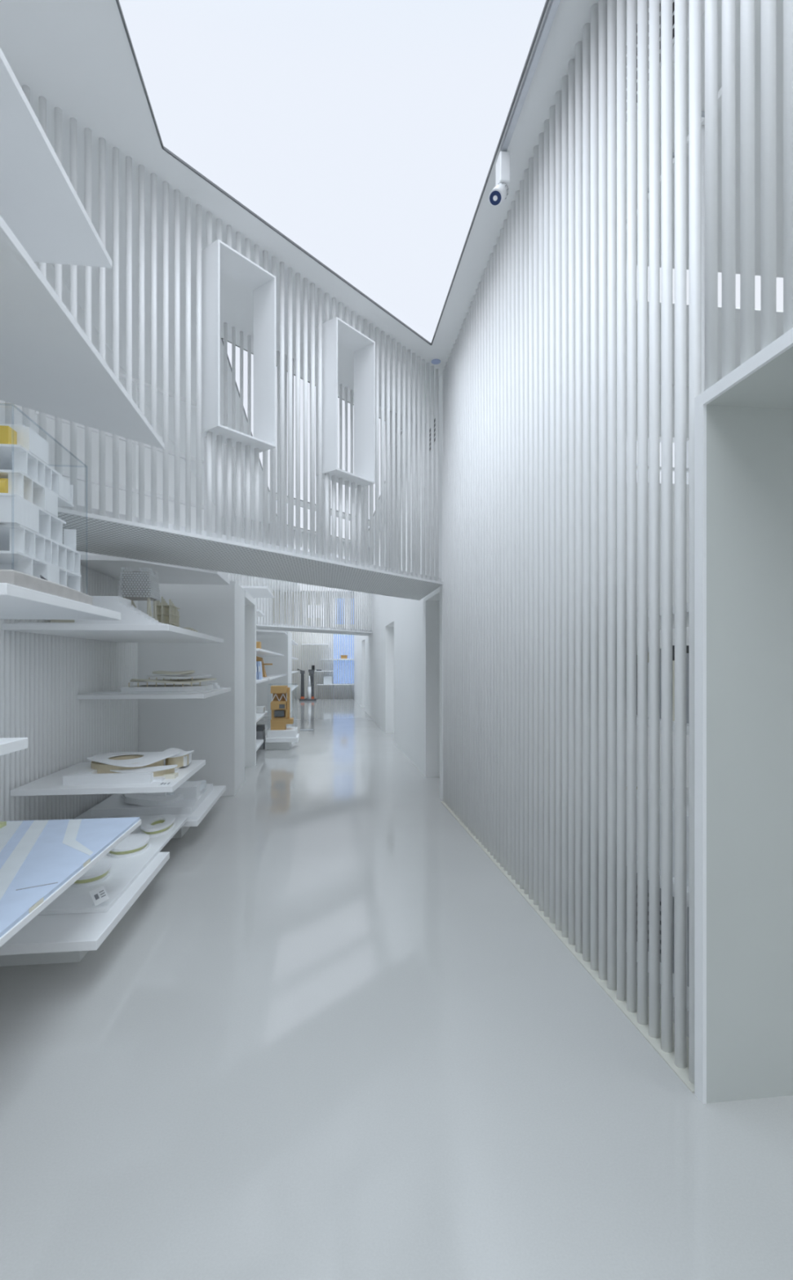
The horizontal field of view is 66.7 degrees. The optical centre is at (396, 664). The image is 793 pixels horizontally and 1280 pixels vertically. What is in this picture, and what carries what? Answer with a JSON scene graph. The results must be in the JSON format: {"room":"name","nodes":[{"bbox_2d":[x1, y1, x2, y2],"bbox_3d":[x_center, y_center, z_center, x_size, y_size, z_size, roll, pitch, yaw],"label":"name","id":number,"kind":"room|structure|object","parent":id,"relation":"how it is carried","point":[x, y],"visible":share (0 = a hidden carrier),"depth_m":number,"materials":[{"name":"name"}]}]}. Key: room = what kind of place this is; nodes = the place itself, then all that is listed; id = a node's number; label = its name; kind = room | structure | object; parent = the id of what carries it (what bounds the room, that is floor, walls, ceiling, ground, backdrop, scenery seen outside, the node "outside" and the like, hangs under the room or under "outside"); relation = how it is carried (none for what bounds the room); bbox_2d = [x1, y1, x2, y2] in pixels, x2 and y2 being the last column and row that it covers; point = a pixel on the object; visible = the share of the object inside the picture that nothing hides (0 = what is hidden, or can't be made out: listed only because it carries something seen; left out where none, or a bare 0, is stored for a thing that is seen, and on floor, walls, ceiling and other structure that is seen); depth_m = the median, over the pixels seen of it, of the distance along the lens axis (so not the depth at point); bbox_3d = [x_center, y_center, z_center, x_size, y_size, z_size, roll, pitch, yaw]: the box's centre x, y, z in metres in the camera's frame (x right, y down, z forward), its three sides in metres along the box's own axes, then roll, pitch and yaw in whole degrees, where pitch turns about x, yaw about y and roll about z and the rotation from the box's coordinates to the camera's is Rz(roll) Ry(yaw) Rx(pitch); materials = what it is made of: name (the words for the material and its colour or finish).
{"room":"museum","nodes":[
{"label":"museum","id":0,"kind":"room"},
{"bbox_2d":[0,262,271,623],"bbox_3d":[-3.419,-0.810,10.564,0.170,4.420,30.200,0,0,-7],"label":"wall","id":1,"kind":"structure","parent":0,"point":[17,410],"depth_m":5.82,"materials":[{"name":"white paint"}]},
{"bbox_2d":[0,47,111,267],"bbox_3d":[-1.689,-1.816,1.542,1.080,0.032,2.270,0,0,-7],"label":"display shelf","id":2,"kind":"object","parent":1,"relation":"attached to","point":[39,203],"visible":1,"depth_m":2.31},
{"bbox_2d":[0,215,164,449],"bbox_3d":[-1.744,-1.317,1.995,1.080,0.035,3.184,0,0,-7],"label":"display shelf","id":3,"kind":"object","parent":1,"relation":"attached to","point":[49,365],"visible":1,"depth_m":2.59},
{"bbox_2d":[80,555,230,584],"bbox_3d":[-2.164,-0.842,5.438,1.080,0.040,1.360,0,0,-7],"label":"display shelf","id":4,"kind":"object","parent":1,"relation":"attached to","point":[109,566],"visible":0.56,"depth_m":5.26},
{"bbox_2d":[240,586,274,598],"bbox_3d":[-2.841,-1.327,10.987,1.080,0.035,1.500,0,0,-7],"label":"display shelf","id":5,"kind":"object","parent":1,"relation":"attached to","point":[254,591],"visible":0.42,"depth_m":10.73,"materials":[{"name":"white"}]},
{"bbox_2d":[256,608,265,617],"bbox_3d":[-2.653,-0.818,9.448,1.080,0.035,1.000,0,0,-7],"label":"display shelf","id":6,"kind":"object","parent":1,"relation":"attached to","point":[259,613],"visible":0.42,"depth_m":9.51,"materials":[{"name":"white"}]},
{"bbox_2d":[256,711,267,722],"bbox_3d":[-2.653,0.812,9.448,1.080,0.035,1.800,0,0,-7],"label":"display shelf","id":7,"kind":"object","parent":1,"relation":"attached to","point":[259,716],"visible":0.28,"depth_m":9.48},
{"bbox_2d":[256,706,265,713],"bbox_3d":[-2.406,0.748,10.108,0.370,0.095,0.350,0,0,-7],"label":"storage box","id":8,"kind":"object","parent":7,"relation":"on","point":[260,709],"visible":0.42,"depth_m":9.96,"materials":[{"name":"white"}]},
{"bbox_2d":[256,678,268,684],"bbox_3d":[-2.659,0.253,9.498,1.080,0.035,1.900,0,0,-7],"label":"display shelf","id":9,"kind":"object","parent":1,"relation":"attached to","point":[258,681],"visible":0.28,"depth_m":9.61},
{"bbox_2d":[256,661,258,679],"bbox_3d":[-2.304,0.087,9.917,0.067,0.295,0.254,0,0,-7],"label":"binder","id":10,"kind":"object","parent":9,"relation":"on","point":[257,675],"visible":0.29,"depth_m":9.80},
{"bbox_2d":[257,661,262,679],"bbox_3d":[-2.249,0.087,9.924,0.067,0.295,0.254,0,0,-7],"label":"binder","id":11,"kind":"object","parent":9,"relation":"on","point":[259,663],"visible":0.89,"depth_m":9.80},
{"bbox_2d":[256,648,284,656],"bbox_3d":[-2.944,-0.233,11.831,1.080,0.035,5.800,0,0,-7],"label":"display shelf","id":12,"kind":"object","parent":1,"relation":"attached to","point":[260,652],"visible":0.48,"depth_m":11.87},
{"bbox_2d":[256,641,261,648],"bbox_3d":[-2.305,-0.315,9.894,0.140,0.130,0.200,0,0,-7],"label":"wooden box","id":13,"kind":"object","parent":12,"relation":"on","point":[258,643],"visible":0.3,"depth_m":9.80,"materials":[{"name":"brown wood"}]},
{"bbox_2d":[256,629,288,635],"bbox_3d":[-3.334,-0.818,15.033,1.080,0.035,2.449,0,0,-7],"label":"display shelf","id":14,"kind":"object","parent":1,"relation":"attached to","point":[258,632],"visible":0.58,"depth_m":15.10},
{"bbox_2d":[262,674,286,679],"bbox_3d":[-3.113,0.253,13.220,1.080,0.035,5.000,0,0,-7],"label":"display shelf","id":15,"kind":"object","parent":1,"relation":"attached to","point":[269,677],"visible":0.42,"depth_m":12.53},
{"bbox_2d":[256,656,272,676],"bbox_3d":[-2.662,0.018,11.915,0.440,0.435,0.400,0,0,-7],"label":"model","id":16,"kind":"object","parent":15,"relation":"on","point":[258,659],"visible":0.36,"depth_m":11.77},
{"bbox_2d":[292,684,298,690],"bbox_3d":[-4.039,0.792,20.814,1.080,0.035,4.900,0,0,-7],"label":"display shelf","id":17,"kind":"object","parent":1,"relation":"attached to","point":[294,686],"visible":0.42,"depth_m":21.26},
{"bbox_2d":[137,580,244,795],"bbox_3d":[-2.325,0.250,6.794,1.090,2.300,0.830,0,0,-7],"label":"wall","id":18,"kind":"structure","parent":0,"point":[213,726],"depth_m":6.41,"materials":[{"name":"white paint"}]},
{"bbox_2d":[244,590,256,766],"bbox_3d":[-2.441,0.250,7.792,1.100,2.300,1.180,0,0,-7],"label":"wall","id":19,"kind":"structure","parent":0,"point":[250,602],"depth_m":8.31,"materials":[{"name":"white paint"}]},
{"bbox_2d":[256,629,292,716],"bbox_3d":[-3.610,0.215,17.290,1.080,2.370,2.000,0,0,-7],"label":"wall","id":20,"kind":"structure","parent":0,"point":[281,644],"depth_m":16.32,"materials":[{"name":"white paint"}]},
{"bbox_2d":[273,591,352,698],"bbox_3d":[-3.133,-0.810,25.156,3.930,4.420,0.200,0,0,-7],"label":"wall","id":21,"kind":"structure","parent":0,"point":[273,592],"depth_m":25.01,"materials":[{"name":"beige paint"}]},
{"bbox_2d":[0,0,783,592],"bbox_3d":[-0.048,-3.026,10.723,6.900,0.012,29.700,0,0,-7],"label":"ceiling","id":22,"kind":"structure","parent":0,"point":[77,55],"depth_m":3.95,"materials":[{"name":"white paint"}]},
{"bbox_2d":[221,337,402,520],"bbox_3d":[-1.068,-3.024,9.105,1.955,0.014,6.902,0,0,-7],"label":"trim","id":23,"kind":"structure","parent":22,"relation":"attached to","point":[222,339],"depth_m":6.91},
{"bbox_2d":[115,0,549,345],"bbox_3d":[-0.052,-3.024,0.776,1.955,0.014,9.664,0,0,-7],"label":"trim","id":24,"kind":"structure","parent":22,"relation":"attached to","point":[163,148],"depth_m":3.72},
{"bbox_2d":[431,359,440,364],"bbox_3d":[0.393,-3.016,5.992,0.092,0.008,0.092,0,0,-7],"label":"ceiling sensor","id":25,"kind":"object","parent":22,"relation":"attached to","point":[434,361],"visible":1,"depth_m":5.99,"materials":[{"name":"white plastic"}]},
{"bbox_2d":[501,0,560,151],"bbox_3d":[1.043,-3.005,0.087,0.032,0.029,6.920,0,0,-7],"label":"track","id":26,"kind":"object","parent":22,"relation":"attached to","point":[554,4],"visible":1,"depth_m":3.03,"materials":[{"name":"metal"}]},
{"bbox_2d":[488,151,511,207],"bbox_3d":[0.608,-2.822,3.516,0.104,0.336,0.194,0,0,29],"label":"track spotlight","id":27,"kind":"object","parent":26,"relation":"hanging from","point":[500,193],"visible":1,"depth_m":3.50,"materials":[{"name":"white metal"}]},
{"bbox_2d":[636,0,761,203],"bbox_3d":[1.248,-2.769,2.822,0.240,0.499,1.500,0,0,-7],"label":"ceiling beam","id":28,"kind":"structure","parent":22,"relation":"attached to","point":[757,2],"depth_m":2.50,"materials":[{"name":"white paint"}]},
{"bbox_2d":[636,0,675,109],"bbox_3d":[1.120,-2.790,2.806,0.013,0.380,0.700,0,0,-7],"label":"grille","id":29,"kind":"object","parent":28,"relation":"attached to","point":[673,1],"visible":0.05,"depth_m":2.60,"materials":[{"name":"white metal"}]},
{"bbox_2d":[0,698,792,1279],"bbox_3d":[-0.079,1.475,10.971,6.900,0.150,30.200,0,0,-7],"label":"floor","id":30,"kind":"structure","parent":0,"point":[330,1037],"depth_m":2.01,"materials":[{"name":"plastic"}]},
{"bbox_2d":[0,564,137,821],"bbox_3d":[-2.377,0.300,3.510,0.040,2.200,5.583,0,0,-7],"label":"wall","id":31,"kind":"structure","parent":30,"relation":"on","point":[42,677],"depth_m":4.43,"materials":[{"name":"white paint"}]},
{"bbox_2d":[0,737,27,755],"bbox_3d":[-1.603,0.253,1.308,0.966,0.035,1.185,0,0,-7],"label":"display shelf","id":32,"kind":"object","parent":31,"relation":"attached to","point":[7,745],"visible":1,"depth_m":1.87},
{"bbox_2d":[0,582,120,620],"bbox_3d":[-1.722,-0.230,2.278,0.966,0.036,1.040,0,0,-7],"label":"display shelf","id":33,"kind":"object","parent":31,"relation":"attached to","point":[16,602],"visible":1,"depth_m":2.30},
{"bbox_2d":[0,423,93,605],"bbox_3d":[-1.571,-0.573,2.286,0.635,0.649,0.879,0,0,-7],"label":"model","id":34,"kind":"object","parent":33,"relation":"on","point":[33,555],"visible":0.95,"depth_m":2.28,"materials":[{"name":"white plastic"},{"name":"yellow acrylic"}]},
{"bbox_2d":[0,819,141,946],"bbox_3d":[-1.696,0.825,2.065,0.966,0.026,2.110,0,0,-7],"label":"display shelf","id":35,"kind":"object","parent":31,"relation":"attached to","point":[7,935],"visible":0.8,"depth_m":2.20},
{"bbox_2d":[0,817,139,937],"bbox_3d":[-1.690,0.793,2.071,0.947,0.037,2.080,0,0,-7],"label":"display board","id":36,"kind":"object","parent":35,"relation":"on","point":[37,857],"visible":1,"depth_m":2.55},
{"bbox_2d":[10,760,205,795],"bbox_3d":[-1.970,0.791,4.311,0.966,0.038,1.085,0,0,-7],"label":"display shelf","id":37,"kind":"object","parent":31,"relation":"attached to","point":[51,784],"visible":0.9,"depth_m":3.83,"materials":[{"name":"white wood"}]},
{"bbox_2d":[62,747,194,785],"bbox_3d":[-1.857,0.703,4.321,0.685,0.137,0.828,0,0,-7],"label":"model","id":38,"kind":"object","parent":37,"relation":"on","point":[119,767],"visible":1,"depth_m":4.09},
{"bbox_2d":[158,782,173,785],"bbox_3d":[-1.496,0.770,3.908,0.075,0.004,0.080,0,0,-7],"label":"label card","id":39,"kind":"object","parent":37,"relation":"on","point":[163,783],"visible":1,"depth_m":3.89,"materials":[{"name":"grey paper"}]},
{"bbox_2d":[2,623,223,643],"bbox_3d":[-2.019,-0.231,4.715,0.966,0.038,2.090,0,0,-7],"label":"display shelf","id":40,"kind":"object","parent":31,"relation":"attached to","point":[108,633],"visible":1,"depth_m":3.90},
{"bbox_2d":[17,567,204,634],"bbox_3d":[-1.974,-0.473,4.418,0.870,0.446,1.350,0,0,-7],"label":"model","id":41,"kind":"object","parent":40,"relation":"on","point":[143,585],"visible":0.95,"depth_m":4.30},
{"bbox_2d":[77,687,231,699],"bbox_3d":[-2.115,0.253,5.504,0.966,0.035,1.440,0,0,-7],"label":"display shelf","id":42,"kind":"object","parent":31,"relation":"attached to","point":[199,695],"visible":0.7,"depth_m":4.82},
{"bbox_2d":[93,670,222,693],"bbox_3d":[-2.086,0.141,5.463,0.880,0.187,1.050,0,0,-7],"label":"model","id":43,"kind":"object","parent":42,"relation":"on","point":[141,689],"visible":1,"depth_m":5.21},
{"bbox_2d":[0,851,169,966],"bbox_3d":[-1.820,1.282,3.092,0.965,0.236,1.220,0,0,-7],"label":"shelf","id":44,"kind":"object","parent":30,"relation":"on","point":[53,938],"visible":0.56,"depth_m":2.72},
{"bbox_2d":[37,816,188,915],"bbox_3d":[-1.770,1.153,3.653,0.610,0.022,1.720,0,0,-7],"label":"display board","id":45,"kind":"object","parent":44,"relation":"on","point":[123,871],"visible":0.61,"depth_m":3.15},
{"bbox_2d":[71,860,111,887],"bbox_3d":[-1.651,1.115,3.221,0.213,0.054,0.272,0,0,-7],"label":"model","id":46,"kind":"object","parent":45,"relation":"on","point":[100,872],"visible":0.7,"depth_m":3.16},
{"bbox_2d":[89,884,109,906],"bbox_3d":[-1.412,1.096,2.863,0.089,0.092,0.044,0,0,-7],"label":"label card","id":47,"kind":"object","parent":45,"relation":"on","point":[99,895],"visible":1,"depth_m":2.86,"materials":[{"name":"grey paper"}]},
{"bbox_2d":[93,889,106,899],"bbox_3d":[-1.409,1.091,2.860,0.051,0.040,0.010,0,0,-26],"label":"print","id":48,"kind":"object","parent":47,"relation":"on","point":[98,894],"depth_m":2.86,"materials":[{"name":"grey paper"}]},
{"bbox_2d":[106,833,149,857],"bbox_3d":[-1.667,1.115,3.722,0.245,0.054,0.326,0,0,-7],"label":"model","id":49,"kind":"object","parent":45,"relation":"on","point":[134,844],"visible":0.89,"depth_m":3.65},
{"bbox_2d":[140,814,175,837],"bbox_3d":[-1.663,1.115,4.185,0.211,0.054,0.411,0,0,-7],"label":"model","id":50,"kind":"object","parent":45,"relation":"on","point":[161,824],"visible":0.98,"depth_m":4.12},
{"bbox_2d":[74,785,226,838],"bbox_3d":[-2.078,1.294,5.207,0.965,0.212,1.360,0,0,-7],"label":"shelf","id":51,"kind":"object","parent":30,"relation":"on","point":[210,801],"visible":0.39,"depth_m":4.87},
{"bbox_2d":[91,780,213,817],"bbox_3d":[-2.060,1.108,5.219,0.774,0.160,0.940,0,0,-7],"label":"model","id":52,"kind":"object","parent":51,"relation":"on","point":[186,798],"visible":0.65,"depth_m":4.87},
{"bbox_2d":[188,816,199,818],"bbox_3d":[-1.580,1.186,4.678,0.075,0.003,0.070,0,0,-7],"label":"label card","id":53,"kind":"object","parent":51,"relation":"on","point":[189,817],"visible":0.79,"depth_m":4.68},
{"bbox_2d":[256,739,263,751],"bbox_3d":[-2.551,1.300,9.083,0.965,0.200,1.150,0,0,-7],"label":"shelf","id":54,"kind":"object","parent":30,"relation":"on","point":[259,742],"visible":0.19,"depth_m":9.23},
{"bbox_2d":[256,728,265,749],"bbox_3d":[-2.455,1.250,10.178,0.430,0.300,0.400,0,0,-7],"label":"crate","id":55,"kind":"object","parent":30,"relation":"on","point":[260,735],"visible":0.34,"depth_m":10.00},
{"bbox_2d":[256,724,265,731],"bbox_3d":[-2.442,1.060,10.154,0.410,0.080,0.350,0,0,-7],"label":"storage box","id":56,"kind":"object","parent":55,"relation":"on","point":[260,727],"visible":0.42,"depth_m":10.00,"materials":[{"name":"black plastic"}]},
{"bbox_2d":[265,726,299,750],"bbox_3d":[-1.924,1.238,10.162,0.540,0.325,0.600,0,0,-7],"label":"plinth","id":57,"kind":"object","parent":30,"relation":"on","point":[275,739],"visible":0.98,"depth_m":9.91,"materials":[{"name":"white"}]},
{"bbox_2d":[271,685,293,729],"bbox_3d":[-1.918,0.713,10.110,0.360,0.725,0.305,0,0,-7],"label":"model","id":58,"kind":"object","parent":57,"relation":"on","point":[280,706],"visible":1,"depth_m":9.97},
{"bbox_2d":[297,668,316,701],"bbox_3d":[-3.519,0.775,23.648,0.740,1.250,0.500,0,0,-7],"label":"model","id":59,"kind":"object","parent":30,"relation":"on","point":[311,684],"visible":1,"depth_m":23.57},
{"bbox_2d":[300,728,313,730],"bbox_3d":[-1.930,1.292,12.937,0.280,0.215,0.250,0,0,-7],"label":"stool","id":60,"kind":"object","parent":30,"relation":"on","point":[300,729],"visible":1,"depth_m":12.91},
{"bbox_2d":[275,591,353,699],"bbox_3d":[-3.364,-0.810,24.775,3.160,4.420,0.039,0,0,-7],"label":"screen","id":61,"kind":"object","parent":30,"relation":"on","point":[276,591],"visible":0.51,"depth_m":24.80,"materials":[{"name":"white paint"}]},
{"bbox_2d":[302,644,328,644],"bbox_3d":[-3.316,-0.833,24.544,1.060,0.035,0.430,0,0,-7],"label":"display shelf","id":62,"kind":"object","parent":61,"relation":"attached to","point":[302,644],"visible":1,"depth_m":24.33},
{"bbox_2d":[316,684,354,684],"bbox_3d":[-2.502,0.797,24.643,1.500,0.035,0.430,0,0,-7],"label":"display shelf","id":63,"kind":"object","parent":61,"relation":"attached to","point":[317,684],"visible":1,"depth_m":24.43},
{"bbox_2d":[323,676,332,684],"bbox_3d":[-2.808,0.625,24.591,0.360,0.310,0.280,0,0,-7],"label":"storage box","id":64,"kind":"object","parent":63,"relation":"on","point":[327,680],"visible":1,"depth_m":24.46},
{"bbox_2d":[320,658,354,660],"bbox_3d":[-2.427,-0.223,24.652,1.350,0.035,0.430,0,0,-7],"label":"display shelf","id":65,"kind":"object","parent":61,"relation":"attached to","point":[321,659],"visible":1,"depth_m":24.51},
{"bbox_2d":[341,655,347,658],"bbox_3d":[-2.172,-0.320,24.669,0.380,0.160,0.300,0,0,-7],"label":"model","id":66,"kind":"object","parent":65,"relation":"on","point":[342,656],"visible":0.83,"depth_m":24.54},
{"bbox_2d":[440,0,792,1093],"bbox_3d":[0.855,-0.810,3.565,0.160,4.420,5.316,0,0,-7],"label":"slatted wall","id":67,"kind":"structure","parent":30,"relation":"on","point":[540,373],"depth_m":2.67,"materials":[{"name":"white metal"}]},
{"bbox_2d":[636,603,688,631],"bbox_3d":[1.327,-0.223,2.957,0.550,0.035,1.650,0,0,-7],"label":"display shelf","id":68,"kind":"object","parent":67,"relation":"attached to","point":[687,604],"visible":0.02,"depth_m":2.65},
{"bbox_2d":[636,854,688,902],"bbox_3d":[1.327,0.897,2.957,0.550,0.035,1.650,0,0,-7],"label":"display shelf","id":69,"kind":"object","parent":67,"relation":"attached to","point":[673,877],"visible":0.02,"depth_m":2.43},
{"bbox_2d":[636,86,722,392],"bbox_3d":[0.818,-0.265,4.089,0.090,3.321,4.220,0,0,-7],"label":"balustrade","id":70,"kind":"object","parent":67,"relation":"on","point":[720,92],"visible":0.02,"depth_m":2.12,"materials":[{"name":"white ceramic"}]},
{"bbox_3d":[1.327,0.253,2.957,0.550,0.035,1.650,0,0,-7],"label":"display shelf","id":71,"kind":"object","parent":67,"relation":"attached to","visible":0},
{"bbox_2d":[636,663,637,715],"bbox_3d":[1.247,0.114,2.829,0.240,0.243,0.036,0,0,-7],"label":"book","id":72,"kind":"object","parent":71,"relation":"on","point":[637,664],"visible":0.02,"depth_m":2.82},
{"bbox_2d":[648,662,648,716],"bbox_3d":[1.258,0.112,2.737,0.240,0.246,0.043,0,0,-7],"label":"book","id":73,"kind":"object","parent":71,"relation":"on","point":[648,663],"visible":0.07,"depth_m":2.72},
{"bbox_2d":[660,648,661,719],"bbox_3d":[1.270,0.082,2.642,0.240,0.307,0.040,0,0,-7],"label":"book","id":74,"kind":"object","parent":71,"relation":"on","point":[660,648],"visible":0.07,"depth_m":2.62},
{"bbox_2d":[672,660,675,720],"bbox_3d":[1.281,0.108,2.550,0.240,0.254,0.043,0,0,-7],"label":"book","id":75,"kind":"object","parent":71,"relation":"on","point":[673,661],"visible":0.07,"depth_m":2.53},
{"bbox_2d":[672,645,688,660],"bbox_3d":[1.275,0.076,2.596,0.240,0.318,0.043,0,0,-7],"label":"book","id":76,"kind":"object","parent":71,"relation":"on","point":[673,646],"visible":0.02,"depth_m":2.56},
{"bbox_2d":[686,653,688,723],"bbox_3d":[1.293,0.094,2.450,0.240,0.282,0.050,0,0,-7],"label":"book","id":77,"kind":"object","parent":71,"relation":"on","point":[687,654],"visible":0.07,"depth_m":2.43,"materials":[{"name":"grey"}]},
{"bbox_2d":[636,868,675,997],"bbox_3d":[1.151,1.170,2.740,0.022,0.460,0.440,0,0,-7],"label":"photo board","id":78,"kind":"object","parent":30,"relation":"on","point":[673,893],"visible":0.07,"depth_m":2.55,"materials":[{"name":"grey"}]},
{"bbox_2d":[686,900,688,1010],"bbox_3d":[1.206,1.170,2.288,0.022,0.460,0.350,0,0,-7],"label":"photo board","id":79,"kind":"object","parent":30,"relation":"on","point":[687,902],"visible":0.05,"depth_m":2.45,"materials":[{"name":"grey"}]},
{"bbox_2d":[688,906,688,986],"bbox_3d":[1.200,1.140,2.287,0.004,0.320,0.310,0,0,-7],"label":"picture","id":80,"kind":"object","parent":79,"relation":"attached to","point":[688,907],"depth_m":2.44},
{"bbox_2d":[694,327,792,1104],"bbox_3d":[1.446,0.265,1.375,0.797,2.270,1.284,0,0,-7],"label":"frame","id":81,"kind":"object","parent":30,"relation":"on","point":[744,422],"visible":1,"depth_m":1.94,"materials":[{"name":"white paint"}]},
{"bbox_2d":[353,390,439,777],"bbox_3d":[-0.513,-0.810,15.729,0.250,4.420,19.150,0,0,-7],"label":"wall","id":82,"kind":"structure","parent":0,"point":[397,666],"depth_m":9.12,"materials":[{"name":"white paint"}]},
{"bbox_2d":[256,622,373,635],"bbox_3d":[-2.106,-0.863,14.519,1.078,0.075,5.596,0,0,38],"label":"footbridge","id":83,"kind":"object","parent":82,"relation":"attached to","point":[259,626],"visible":0.64,"depth_m":14.32,"materials":[{"name":"white metal"}]},
{"bbox_2d":[227,518,372,631],"bbox_3d":[-2.014,-1.935,13.834,0.035,2.171,4.435,0,0,38],"label":"screen","id":84,"kind":"object","parent":83,"relation":"on","point":[228,574],"visible":0.39,"depth_m":13.85,"materials":[{"name":"white ceramic"}]},
{"bbox_2d":[430,418,435,452],"bbox_3d":[0.418,-2.665,7.002,0.013,0.270,0.700,0,0,-7],"label":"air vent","id":85,"kind":"object","parent":82,"relation":"in","point":[434,419],"visible":0.17,"depth_m":6.88,"materials":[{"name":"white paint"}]},
{"bbox_2d":[440,371,688,800],"bbox_3d":[2.805,-0.810,1.450,3.480,4.420,10.300,0,0,-7],"label":"wall","id":86,"kind":"structure","parent":0,"point":[442,375],"depth_m":6.49,"materials":[{"name":"white paint"}]},
{"bbox_2d":[57,505,443,600],"bbox_3d":[-0.985,-0.863,5.187,1.094,0.075,5.563,0,0,38],"label":"beam","id":87,"kind":"structure","parent":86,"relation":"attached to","point":[96,534],"depth_m":4.63,"materials":[{"name":"white paint"}]},
{"bbox_2d":[35,368,206,531],"bbox_3d":[-2.047,-1.534,4.647,0.034,1.371,1.360,0,0,38],"label":"railing","id":88,"kind":"object","parent":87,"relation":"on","point":[135,380],"visible":0.25,"depth_m":4.66,"materials":[{"name":"white metal"}]},
{"bbox_2d":[4,84,439,581],"bbox_3d":[-0.910,-1.935,4.468,0.035,2.171,4.328,0,0,38],"label":"slatted wall","id":89,"kind":"structure","parent":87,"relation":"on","point":[42,101],"depth_m":3.96,"materials":[{"name":"white metal"}]},
{"bbox_2d":[201,239,275,453],"bbox_3d":[-1.103,-2.163,4.182,0.235,1.215,0.488,0,0,38],"label":"frame","id":90,"kind":"object","parent":89,"relation":"attached to","point":[218,256],"visible":0.8,"depth_m":4.17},
{"bbox_2d":[315,316,375,488],"bbox_3d":[-0.422,-2.163,5.052,0.235,1.215,0.477,0,0,38],"label":"frame","id":91,"kind":"object","parent":89,"relation":"attached to","point":[335,331],"visible":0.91,"depth_m":5.08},
{"bbox_2d":[215,322,417,573],"bbox_3d":[-0.682,-1.935,6.391,0.031,2.171,3.076,0,0,38],"label":"screen","id":92,"kind":"object","parent":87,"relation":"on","point":[225,325],"visible":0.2,"depth_m":5.86,"materials":[{"name":"white ceramic"}]},
{"bbox_2d":[636,438,688,487],"bbox_3d":[2.727,-2.195,6.548,1.900,0.530,0.060,0,0,-7],"label":"window","id":93,"kind":"structure","parent":86,"relation":"in","point":[687,442],"depth_m":6.60,"materials":[{"name":"clear glass"}]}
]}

